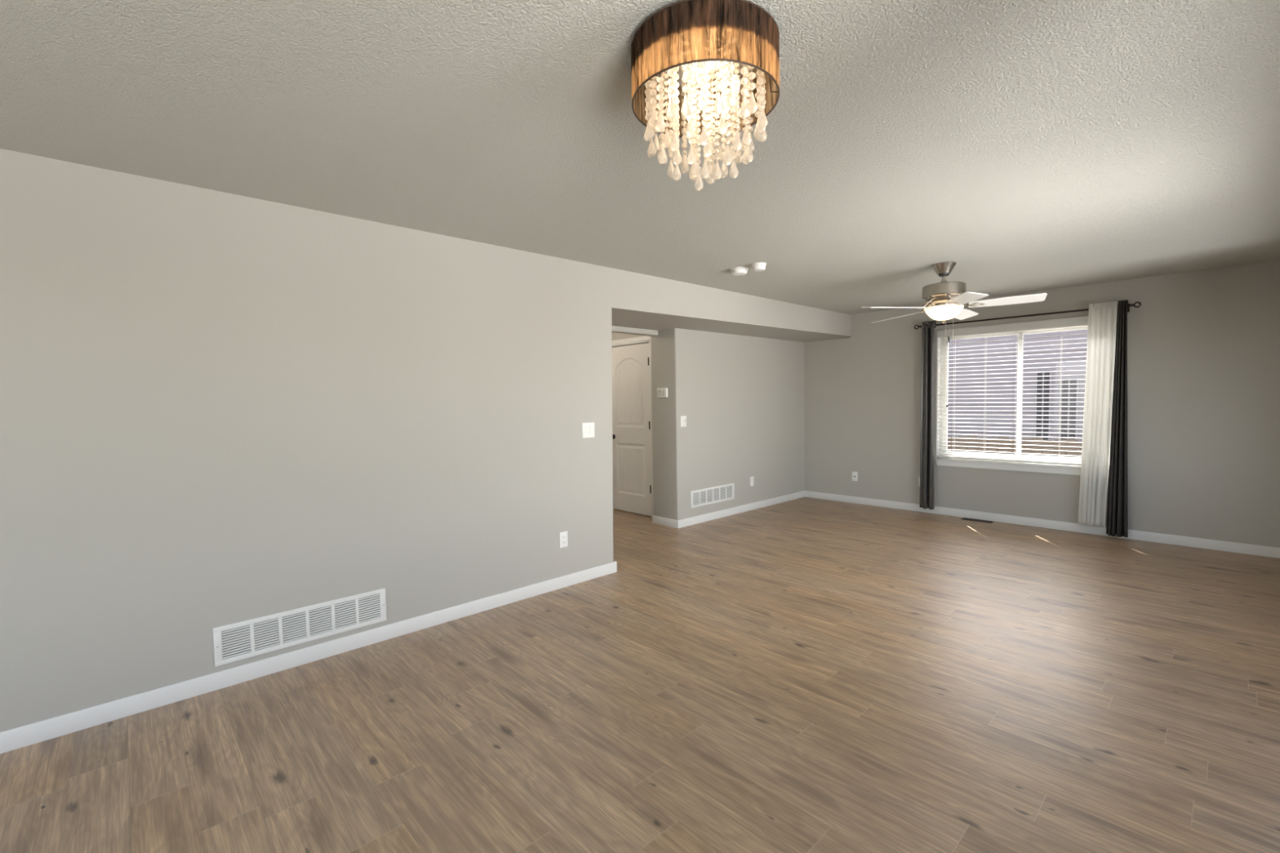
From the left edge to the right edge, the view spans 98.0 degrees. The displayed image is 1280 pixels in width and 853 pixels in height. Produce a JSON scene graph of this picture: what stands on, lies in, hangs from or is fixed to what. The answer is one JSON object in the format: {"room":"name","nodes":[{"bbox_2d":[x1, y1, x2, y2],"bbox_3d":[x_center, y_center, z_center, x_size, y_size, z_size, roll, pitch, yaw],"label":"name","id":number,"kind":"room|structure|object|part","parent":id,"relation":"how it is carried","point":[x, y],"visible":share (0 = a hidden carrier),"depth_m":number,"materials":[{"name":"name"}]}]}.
{"room":"empty living room","nodes":[
{"label":"empty living room","id":0,"kind":"room"},
{"bbox_2d":[0,148,850,732],"bbox_3d":[-0.640,-0.017,4.155,9.141,2.440,0.130,-4,4,-43],"label":"wall","id":1,"kind":"structure","parent":0,"point":[217,409],"depth_m":2.84,"materials":[{"name":"grey paint"}]},
{"bbox_2d":[213,587,386,666],"bbox_3d":[-1.799,1.068,3.009,0.812,0.194,0.014,-4,4,-43],"label":"air vent","id":2,"kind":"object","parent":1,"relation":"in","point":[238,641],"visible":1,"depth_m":2.97,"materials":[{"name":"white metal"}]},
{"bbox_2d":[0,560,617,753],"bbox_3d":[-2.092,1.251,2.826,5.093,0.089,0.143,-4,4,-43],"label":"baseboard","id":3,"kind":"structure","parent":1,"relation":"attached to","point":[30,734],"depth_m":2.85,"materials":[{"name":"white paint"}]},
{"bbox_2d":[559,530,568,547],"bbox_3d":[-0.569,0.844,4.155,0.072,0.117,0.009,-4,4,-43],"label":"wall outlet","id":4,"kind":"object","parent":1,"relation":"attached to","point":[563,535],"visible":1,"depth_m":4.15,"materials":[{"name":"white plastic"}]},
{"bbox_2d":[582,422,595,438],"bbox_3d":[-0.395,0.028,4.288,0.118,0.117,0.013,-4,4,-43],"label":"light switch","id":5,"kind":"object","parent":1,"relation":"attached to","point":[588,428],"visible":1,"depth_m":4.28,"materials":[{"name":"white plastic"}]},
{"bbox_2d":[612,332,645,340],"bbox_3d":[-0.290,-0.163,7.030,0.120,2.440,1.745,-4,4,-43],"label":"wall","id":6,"kind":"structure","parent":0,"point":[615,335],"depth_m":6.80,"materials":[{"name":"grey paint"}]},
{"bbox_2d":[612,335,653,517],"bbox_3d":[-0.120,-0.001,6.797,0.166,2.134,0.864,-4,4,-43],"label":"door","id":7,"kind":"structure","parent":6,"relation":"in","point":[632,407],"depth_m":6.75,"materials":[{"name":"white paint"}]},
{"bbox_2d":[611,325,657,336],"bbox_3d":[-0.372,-0.993,5.625,1.468,0.052,0.100,-4,4,-43],"label":"wall header","id":8,"kind":"structure","parent":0,"point":[622,330],"depth_m":5.87,"materials":[{"name":"grey paint"}]},
{"bbox_2d":[0,497,1279,852],"bbox_3d":[-0.159,1.278,3.734,9.451,0.120,6.800,-4,4,-43],"label":"floor","id":9,"kind":"structure","parent":0,"point":[803,674],"depth_m":2.40,"materials":[{"name":"brown wood"}]},
{"bbox_2d":[961,517,994,523],"bbox_3d":[3.717,1.035,6.127,0.110,0.004,0.300,-4,4,-43],"label":"floor vent","id":10,"kind":"object","parent":9,"relation":"in","point":[963,518],"visible":1,"depth_m":6.12,"materials":[{"name":"brown"}]},
{"bbox_2d":[963,518,991,522],"bbox_3d":[3.717,1.036,6.127,0.086,0.004,0.272,-4,4,-43],"label":"grille","id":11,"kind":"object","parent":10,"relation":"attached to","point":[969,519],"depth_m":6.13,"materials":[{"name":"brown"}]},
{"bbox_2d":[0,0,1279,315],"bbox_3d":[-0.201,-1.279,3.610,9.451,0.120,6.800,-4,4,-43],"label":"ceiling","id":12,"kind":"structure","parent":0,"point":[1023,145],"depth_m":2.13,"materials":[{"name":"grey paint"}]},
{"bbox_2d":[631,0,779,190],"bbox_3d":[0.192,-0.925,1.651,0.432,0.410,0.432,0,3,11],"label":"chandelier","id":13,"kind":"object","parent":12,"relation":"hanging from","point":[704,70],"visible":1,"depth_m":1.54,"materials":[{"name":"brown fabric"},{"name":"crystal"},{"name":"dark metal"}]},
{"bbox_2d":[667,72,677,103],"bbox_3d":[0.097,-0.994,1.637,0.028,0.092,0.029,-4,4,-43],"label":"bulb","id":14,"kind":"object","parent":13,"relation":"attached to","point":[675,73],"depth_m":1.63,"materials":[{"name":"white glass"}]},
{"bbox_2d":[684,92,693,120],"bbox_3d":[0.152,-0.999,1.734,0.028,0.092,0.029,-4,4,-43],"label":"bulb","id":15,"kind":"object","parent":13,"relation":"attached to","point":[691,103],"depth_m":1.73,"materials":[{"name":"white glass"}]},
{"bbox_2d":[696,62,706,88],"bbox_3d":[0.172,-0.991,1.555,0.028,0.092,0.029,-4,4,-43],"label":"bulb","id":16,"kind":"object","parent":13,"relation":"attached to","point":[704,68],"depth_m":1.55,"materials":[{"name":"white glass"}]},
{"bbox_3d":[0.189,-1.084,1.643,0.419,0.091,0.419,-4,4,-43],"label":"mounting plate","id":17,"kind":"part","parent":13,"relation":"part of","materials":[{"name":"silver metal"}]},
{"bbox_2d":[720,85,728,115],"bbox_3d":[0.261,-1.000,1.712,0.028,0.092,0.029,-4,4,-43],"label":"bulb","id":18,"kind":"object","parent":13,"relation":"attached to","point":[724,113],"depth_m":1.70,"materials":[{"name":"white glass"}]},
{"bbox_2d":[729,63,739,96],"bbox_3d":[0.273,-0.995,1.601,0.028,0.092,0.029,-4,4,-43],"label":"bulb","id":19,"kind":"object","parent":13,"relation":"attached to","point":[733,73],"depth_m":1.59,"materials":[{"name":"white glass"}]},
{"bbox_2d":[730,266,748,275],"bbox_3d":[0.809,-1.257,4.516,0.140,0.046,0.140,0,3,18],"label":"smoke detector","id":20,"kind":"object","parent":12,"relation":"attached to","point":[738,271],"visible":1,"depth_m":4.47,"materials":[{"name":"white plastic"}]},
{"bbox_2d":[751,262,766,271],"bbox_3d":[0.935,-1.250,4.367,0.112,0.050,0.112,0,3,18],"label":"smoke detector","id":21,"kind":"object","parent":12,"relation":"attached to","point":[757,267],"visible":1,"depth_m":4.33,"materials":[{"name":"white plastic"}]},
{"bbox_2d":[861,261,1047,342],"bbox_3d":[2.481,-0.989,4.513,1.250,0.635,1.312,-4,4,-43],"label":"ceiling fan","id":22,"kind":"object","parent":12,"relation":"hanging from","point":[947,299],"visible":1,"depth_m":4.37,"materials":[{"name":"silver metal"}]},
{"bbox_3d":[2.027,-0.948,4.427,0.497,0.031,0.141,-1,3,-7],"label":"blade","id":23,"kind":"part","parent":22,"relation":"part of","materials":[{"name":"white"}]},
{"bbox_3d":[2.265,-0.956,4.864,0.141,0.048,0.497,-2,3,-25],"label":"blade","id":24,"kind":"part","parent":22,"relation":"part of","materials":[{"name":"white wood"}]},
{"bbox_3d":[2.448,-0.909,4.484,0.286,0.101,0.286,-4,4,-43],"label":"lamp shade","id":25,"kind":"part","parent":22,"relation":"part of","materials":[{"name":"white glass"}]},
{"bbox_3d":[2.514,-0.814,4.463,0.011,0.290,0.011,0,3,24],"label":"pull chain","id":26,"kind":"part","parent":22,"relation":"part of","materials":[{"name":"silver metal"}]},
{"bbox_3d":[2.754,-0.966,4.772,0.497,0.046,0.142,-4,4,-43],"label":"blade","id":27,"kind":"part","parent":22,"relation":"part of","materials":[{"name":"white wood"}]},
{"bbox_3d":[2.369,-0.930,4.066,0.141,0.037,0.497,0,3,11],"label":"blade","id":28,"kind":"part","parent":22,"relation":"part of","materials":[{"name":"white wood"}]},
{"bbox_3d":[2.819,-0.967,4.278,0.497,0.047,0.141,1,3,29],"label":"blade","id":29,"kind":"part","parent":22,"relation":"part of","materials":[{"name":"white wood"}]},
{"bbox_2d":[611,308,838,342],"bbox_3d":[0.837,-1.216,6.219,4.061,0.294,0.918,-4,4,-43],"label":"soffit","id":30,"kind":"structure","parent":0,"point":[623,318],"depth_m":5.78,"materials":[{"name":"grey paint"}]},
{"bbox_2d":[650,328,804,519],"bbox_3d":[1.155,-0.186,7.022,2.594,2.440,0.530,-4,4,-43],"label":"wall","id":31,"kind":"structure","parent":0,"point":[741,397],"depth_m":6.51,"materials":[{"name":"grey paint"}]},
{"bbox_2d":[657,387,667,397],"bbox_3d":[0.243,-0.368,6.064,0.029,0.104,0.144,-4,4,-43],"label":"thermostat","id":32,"kind":"object","parent":31,"relation":"attached to","point":[661,392],"visible":1,"depth_m":6.05,"materials":[{"name":"white plastic"}]},
{"bbox_2d":[680,415,686,426],"bbox_3d":[0.472,-0.056,6.015,0.092,0.117,0.013,-4,4,-43],"label":"light switch","id":33,"kind":"object","parent":31,"relation":"attached to","point":[683,419],"visible":1,"depth_m":6.01,"materials":[{"name":"white plastic"}]},
{"bbox_2d":[690,483,733,508],"bbox_3d":[0.842,0.789,6.393,0.775,0.190,0.014,-4,4,-43],"label":"air vent","id":34,"kind":"object","parent":31,"relation":"in","point":[700,497],"visible":1,"depth_m":6.38,"materials":[{"name":"white metal"}]},
{"bbox_2d":[652,490,804,528],"bbox_3d":[1.223,0.992,7.018,2.607,0.089,0.398,-4,4,-43],"label":"baseboard","id":35,"kind":"structure","parent":31,"relation":"attached to","point":[724,513],"depth_m":6.52,"materials":[{"name":"white paint"}]},
{"bbox_2d":[750,475,754,486],"bbox_3d":[1.393,0.679,6.906,0.072,0.117,0.009,-4,4,-43],"label":"wall outlet","id":36,"kind":"object","parent":31,"relation":"attached to","point":[752,483],"visible":1,"depth_m":6.90,"materials":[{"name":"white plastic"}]},
{"bbox_2d":[804,260,1279,547],"bbox_3d":[3.756,-0.191,6.260,0.160,2.440,5.200,-4,4,-43],"label":"wall","id":37,"kind":"structure","parent":0,"point":[1203,346],"depth_m":5.14,"materials":[{"name":"grey paint"}]},
{"bbox_2d":[852,471,857,480],"bbox_3d":[2.787,0.648,7.220,0.020,0.117,0.072,-4,4,-43],"label":"outlet","id":38,"kind":"object","parent":37,"relation":"attached to","point":[854,473],"visible":1,"depth_m":7.22,"materials":[{"name":"white plastic"}]},
{"bbox_2d":[934,324,1111,477],"bbox_3d":[4.047,-0.295,5.910,0.184,1.528,1.635,-4,4,-43],"label":"window","id":39,"kind":"structure","parent":37,"relation":"in","point":[980,464],"depth_m":6.05,"materials":[{"name":"white plastic"}]},
{"bbox_3d":[3.820,-0.347,6.217,0.024,1.358,0.766,-4,4,-43],"label":"sash","id":40,"kind":"part","parent":39,"relation":"part of","materials":[{"name":"white plastic"}]},
{"bbox_2d":[936,315,1111,467],"bbox_3d":[4.016,-0.356,5.879,0.071,1.470,1.629,-4,4,-43],"label":"window blind","id":41,"kind":"object","parent":39,"relation":"attached to","point":[1078,321],"visible":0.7,"depth_m":5.91,"materials":[{"name":"white plastic"}]},
{"bbox_3d":[3.571,-0.336,6.331,0.002,1.392,0.002,-4,4,-43],"label":"ladder cord","id":42,"kind":"part","parent":41,"relation":"part of","materials":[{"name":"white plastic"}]},
{"bbox_3d":[3.608,-0.338,6.366,0.002,1.392,0.002,-4,4,-43],"label":"ladder cord","id":43,"kind":"part","parent":41,"relation":"part of","materials":[{"name":"white fabric"}]},
{"bbox_3d":[3.783,-0.329,6.105,0.002,1.392,0.002,-4,4,-43],"label":"ladder cord","id":44,"kind":"part","parent":41,"relation":"part of","materials":[{"name":"white fabric"}]},
{"bbox_3d":[3.821,-0.331,6.140,0.002,1.392,0.002,-4,4,-43],"label":"ladder cord","id":45,"kind":"part","parent":41,"relation":"part of","materials":[{"name":"white fabric"}]},
{"bbox_3d":[3.983,-0.321,5.892,0.002,1.392,0.002,-4,4,-43],"label":"ladder cord","id":46,"kind":"part","parent":41,"relation":"part of","materials":[{"name":"white fabric"}]},
{"bbox_3d":[4.020,-0.324,5.927,0.002,1.392,0.002,-4,4,-43],"label":"ladder cord","id":47,"kind":"part","parent":41,"relation":"part of","materials":[{"name":"white fabric"}]},
{"bbox_3d":[4.034,0.367,5.920,0.048,0.020,1.603,-4,4,-43],"label":"rail","id":48,"kind":"part","parent":41,"relation":"part of","materials":[{"name":"white plastic"}]},
{"bbox_3d":[4.241,-0.312,5.617,0.002,1.392,0.002,-4,4,-43],"label":"ladder cord","id":49,"kind":"part","parent":41,"relation":"part of","materials":[{"name":"white fabric"}]},
{"bbox_3d":[4.279,-0.315,5.652,0.002,1.392,0.002,-4,4,-43],"label":"ladder cord","id":50,"kind":"part","parent":41,"relation":"part of","materials":[{"name":"white fabric"}]},
{"bbox_3d":[4.344,-0.330,5.698,0.024,1.358,0.813,-4,4,-43],"label":"sash","id":51,"kind":"part","parent":39,"relation":"part of","materials":[{"name":"white plastic"}]},
{"bbox_2d":[914,302,1141,329],"bbox_3d":[3.922,-1.130,5.820,0.112,0.080,1.984,-4,4,-43],"label":"curtain rod","id":52,"kind":"object","parent":37,"relation":"attached to","point":[1140,303],"visible":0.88,"depth_m":5.71,"materials":[{"name":"grey metal"}]},
{"bbox_2d":[919,320,936,509],"bbox_3d":[3.324,-0.128,6.428,0.098,2.166,0.167,-4,4,-43],"label":"curtain","id":53,"kind":"object","parent":52,"relation":"hanging from","point":[926,439],"visible":1,"depth_m":6.41,"materials":[{"name":"grey fabric"}]},
{"bbox_2d":[1078,301,1118,528],"bbox_3d":[4.378,-0.104,5.320,0.070,2.140,0.258,-4,4,-43],"label":"sheer curtain","id":54,"kind":"object","parent":52,"relation":"hanging from","point":[1102,317],"visible":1,"depth_m":5.30,"materials":[{"name":"white fabric"}]},
{"bbox_2d":[1106,299,1128,537],"bbox_3d":[4.486,-0.069,5.198,0.147,2.202,0.096,1,3,30],"label":"curtain","id":55,"kind":"object","parent":52,"relation":"hanging from","point":[1117,495],"visible":1,"depth_m":5.18,"materials":[{"name":"grey fabric"}]},
{"bbox_2d":[804,490,1279,558],"bbox_3d":[3.846,0.993,6.115,0.013,0.089,4.507,-4,4,-43],"label":"baseboard","id":56,"kind":"structure","parent":37,"relation":"attached to","point":[1241,548],"depth_m":5.63,"materials":[{"name":"white paint"}]},
{"label":"outside","id":57,"kind":"structure","parent":0,"visible":0},
{"bbox_3d":[9.617,1.025,11.798,15.840,0.120,24.000,-4,4,-43],"label":"ground","id":58,"kind":"structure","parent":57,"visible":0},
{"bbox_2d":[947,435,1082,457],"bbox_3d":[5.681,0.674,8.565,0.062,1.024,8.514,-4,4,-43],"label":"fence","id":59,"kind":"object","parent":58,"relation":"on","point":[1046,443],"visible":0.09,"depth_m":8.48,"materials":[{"name":"brown wood"}]},
{"bbox_2d":[947,329,1087,450],"bbox_3d":[6.684,-0.760,9.536,0.245,3.760,12.000,-4,4,-43],"label":"neighbor house","id":60,"kind":"structure","parent":58,"relation":"on","point":[998,385],"depth_m":9.58,"materials":[{"name":"grey"}]},
{"bbox_3d":[6.768,-0.261,9.337,0.040,1.320,0.210,-4,4,-43],"label":"window trim","id":61,"kind":"part","parent":60,"relation":"part of","materials":[{"name":"grey"}]},
{"bbox_3d":[6.751,-0.260,9.321,0.005,1.280,0.170,-4,4,-43],"label":"pane","id":62,"kind":"part","parent":60,"relation":"part of","materials":[{"name":"grey glass"}]},
{"bbox_3d":[7.008,-0.217,9.083,0.040,1.150,0.230,-4,4,-43],"label":"window trim","id":63,"kind":"part","parent":60,"relation":"part of","materials":[{"name":"grey"}]},
{"bbox_3d":[6.991,-0.216,9.068,0.005,1.110,0.190,-4,4,-43],"label":"pane","id":64,"kind":"part","parent":60,"relation":"part of","materials":[{"name":"grey glass"}]}
]}

